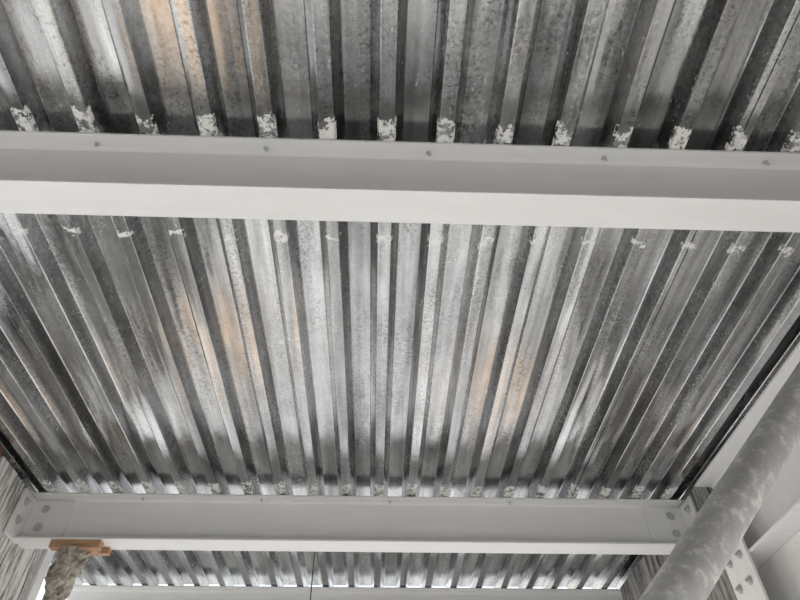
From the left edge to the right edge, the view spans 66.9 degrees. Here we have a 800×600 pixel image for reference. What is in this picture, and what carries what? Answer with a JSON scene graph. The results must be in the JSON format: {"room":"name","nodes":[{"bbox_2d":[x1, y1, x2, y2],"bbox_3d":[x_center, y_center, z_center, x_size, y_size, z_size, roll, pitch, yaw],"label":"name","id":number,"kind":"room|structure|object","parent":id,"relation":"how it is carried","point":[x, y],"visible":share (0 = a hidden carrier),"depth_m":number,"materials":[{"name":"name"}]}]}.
{"room":"industrial building interior","nodes":[
{"label":"industrial building interior","id":0,"kind":"room"},
{"bbox_2d":[0,455,54,599],"bbox_3d":[-1.789,1.845,1.631,0.232,3.003,1.000,1,-46,-2],"label":"wall","id":1,"kind":"structure","parent":0,"point":[23,572],"depth_m":2.67,"materials":[{"name":"paint"}]},
{"bbox_2d":[757,530,799,599],"bbox_3d":[1.645,0.352,-0.060,0.200,2.605,4.690,1,-46,-2],"label":"wall","id":2,"kind":"structure","parent":0,"point":[779,575],"depth_m":2.31,"materials":[{"name":"white paint"}]},
{"bbox_2d":[695,342,799,568],"bbox_3d":[1.522,-0.694,1.018,0.170,0.400,4.690,1,-46,-2],"label":"beam","id":3,"kind":"structure","parent":2,"relation":"on","point":[776,521],"depth_m":2.33,"materials":[{"name":"white metal"}]},
{"bbox_2d":[0,130,799,231],"bbox_3d":[-0.109,-0.328,1.473,3.050,0.236,0.180,1,-46,-2],"label":"steel beam","id":4,"kind":"structure","parent":3,"relation":"attached to","point":[42,172],"depth_m":1.50,"materials":[{"name":"white metal"}]},
{"bbox_2d":[0,0,799,588],"bbox_3d":[-0.113,-0.398,1.610,3.505,0.057,6.050,1,-46,-2],"label":"deck","id":5,"kind":"object","parent":4,"relation":"on","point":[139,354],"visible":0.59,"depth_m":1.97,"materials":[{"name":"silver metal"}]},
{"bbox_3d":[-0.111,3.663,1.242,18.000,0.100,21.000,1,-46,-2],"label":"floor","id":6,"kind":"structure","parent":0,"visible":0},
{"bbox_2d":[42,539,111,599],"bbox_3d":[-1.406,2.057,1.688,0.230,2.787,0.146,1,-46,-2],"label":"post","id":7,"kind":"object","parent":6,"relation":"on","point":[73,554],"visible":1,"depth_m":2.60,"materials":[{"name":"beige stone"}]},
{"bbox_2d":[3,488,696,554],"bbox_3d":[-0.173,1.011,2.771,3.050,0.228,0.188,1,-46,-2],"label":"steel beam","id":8,"kind":"structure","parent":7,"relation":"on","point":[122,521],"depth_m":2.79,"materials":[{"name":"white metal"}]},
{"bbox_2d":[310,552,314,599],"bbox_3d":[-0.457,1.531,3.073,0.014,0.521,0.012,1,-46,-2],"label":"hanging wire","id":9,"kind":"object","parent":8,"relation":"hanging from","point":[314,552],"visible":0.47,"depth_m":3.16,"materials":[{"name":"grey metal"}]},
{"bbox_2d":[620,486,736,599],"bbox_3d":[1.463,2.336,2.130,0.239,3.003,1.211,1,-46,-2],"label":"pier","id":10,"kind":"object","parent":6,"relation":"on","point":[641,576],"visible":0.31,"depth_m":3.16,"materials":[{"name":"silver metal"}]},
{"bbox_2d":[66,585,622,599],"bbox_3d":[-0.248,1.826,3.564,3.420,0.218,0.110,1,-46,-2],"label":"steel beam","id":11,"kind":"structure","parent":10,"relation":"attached to","point":[79,592],"depth_m":3.61,"materials":[{"name":"white metal"}]},
{"bbox_2d":[725,538,768,599],"bbox_3d":[1.346,1.189,2.285,0.031,0.720,0.190,1,-46,-2],"label":"plate","id":12,"kind":"object","parent":10,"relation":"attached to","point":[743,575],"visible":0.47,"depth_m":2.37,"materials":[{"name":"paint"}]},
{"bbox_2d":[639,361,799,599],"bbox_3d":[-0.092,0.729,0.537,3.090,2.975,0.203,7,-46,-7],"label":"pipe","id":13,"kind":"object","parent":6,"relation":"on","point":[692,569],"visible":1,"depth_m":1.06,"materials":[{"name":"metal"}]},
{"bbox_3d":[0.077,-2.141,-1.164,12.000,4.500,0.300,1,-46,-2],"label":"wall","id":14,"kind":"structure","parent":0,"visible":0},
{"bbox_2d":[0,444,3,456],"bbox_3d":[-1.663,-0.932,0.948,0.150,0.136,4.470,1,-46,-2],"label":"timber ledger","id":15,"kind":"object","parent":14,"relation":"attached to","point":[1,447],"visible":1,"depth_m":2.53,"materials":[{"name":"brown wood"}]}
]}

